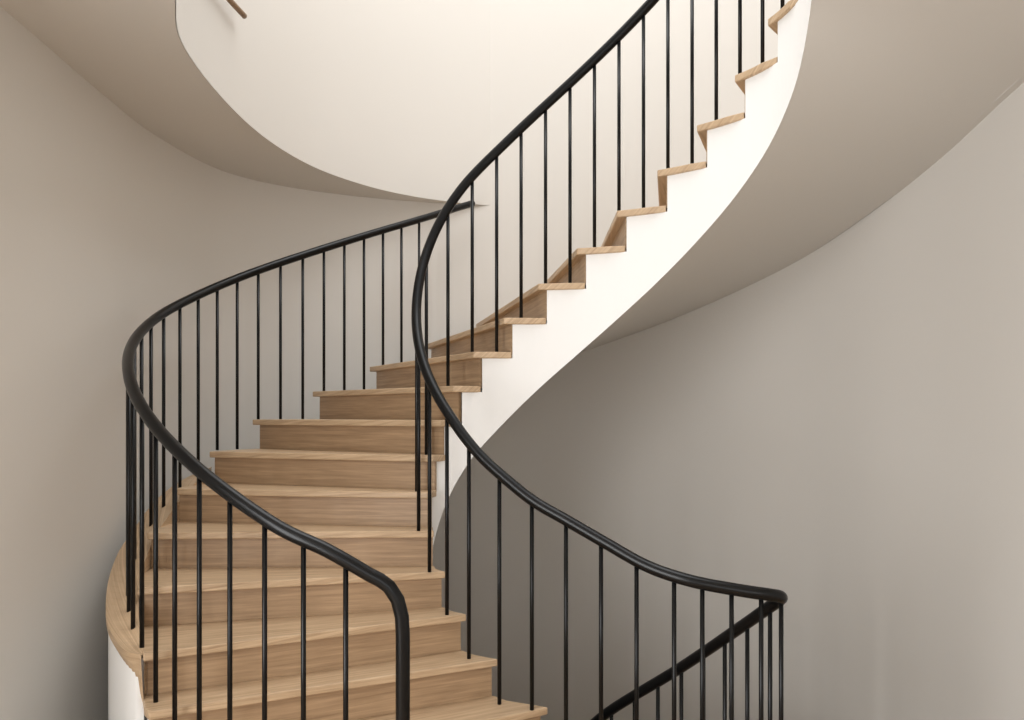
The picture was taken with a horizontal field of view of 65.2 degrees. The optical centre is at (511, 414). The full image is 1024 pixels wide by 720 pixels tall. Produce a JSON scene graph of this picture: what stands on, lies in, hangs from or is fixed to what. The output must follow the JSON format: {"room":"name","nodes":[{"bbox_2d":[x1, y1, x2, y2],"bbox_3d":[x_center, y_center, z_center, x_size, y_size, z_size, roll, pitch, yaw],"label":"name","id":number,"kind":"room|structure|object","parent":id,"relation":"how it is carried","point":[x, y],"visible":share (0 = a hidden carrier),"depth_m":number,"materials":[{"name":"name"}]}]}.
{"room":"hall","nodes":[
{"label":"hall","id":0,"kind":"room"},
{"bbox_2d":[0,7,428,719],"bbox_3d":[-1.696,-0.144,4.055,0.912,9.400,4.036,0,0,19],"label":"wall","id":1,"kind":"structure","parent":0,"point":[106,224],"depth_m":3.84,"materials":[{"name":"paint"}]},
{"bbox_2d":[0,0,476,204],"bbox_3d":[0.152,-1.693,1.690,4.256,0.303,8.380,0,0,0],"label":"ceiling","id":2,"kind":"structure","parent":0,"point":[133,52],"depth_m":3.70,"materials":[{"name":"paint"}]},
{"bbox_2d":[176,0,489,204],"bbox_3d":[-0.914,-3.192,4.343,0.998,3.304,3.650,0,0,18],"label":"wall","id":3,"kind":"structure","parent":0,"point":[387,95],"depth_m":5.36,"materials":[{"name":"paint"}]},
{"bbox_2d":[226,0,246,18],"bbox_3d":[-1.348,-2.001,3.570,0.120,0.065,0.960,0,0,-6],"label":"wooden handrail","id":4,"kind":"object","parent":3,"relation":"attached to","point":[232,3],"visible":1,"depth_m":3.95,"materials":[{"name":"brown wood"}]},
{"bbox_2d":[429,0,1023,719],"bbox_3d":[1.829,-0.144,1.998,2.094,9.400,8.795,0,0,-19],"label":"wall","id":5,"kind":"structure","parent":0,"point":[839,431],"depth_m":5.21,"materials":[{"name":"paint"}]},
{"bbox_3d":[0.175,1.706,0.375,4.210,0.300,5.750,0,0,0],"label":"floor","id":6,"kind":"structure","parent":0,"visible":0},
{"bbox_2d":[106,0,1023,719],"bbox_3d":[0.217,0.030,4.120,4.184,3.750,3.520,0,0,0],"label":"curved staircase","id":7,"kind":"structure","parent":6,"relation":"on","point":[858,99],"depth_m":3.69,"materials":[{"name":"brown wood"}]},
{"bbox_2d":[122,201,474,719],"bbox_3d":[-1.026,0.010,4.156,1.526,3.092,3.164,0,0,0],"label":"stair railing","id":8,"kind":"object","parent":7,"relation":"on","point":[136,403],"visible":0.94,"depth_m":2.94,"materials":[{"name":"black metal"}]},
{"bbox_2d":[411,0,787,719],"bbox_3d":[0.421,-0.029,3.557,1.891,5.890,0.846,0,0,29],"label":"stair railing","id":9,"kind":"object","parent":7,"relation":"on","point":[775,599],"visible":0.99,"depth_m":3.55,"materials":[{"name":"black metal"}]}
]}

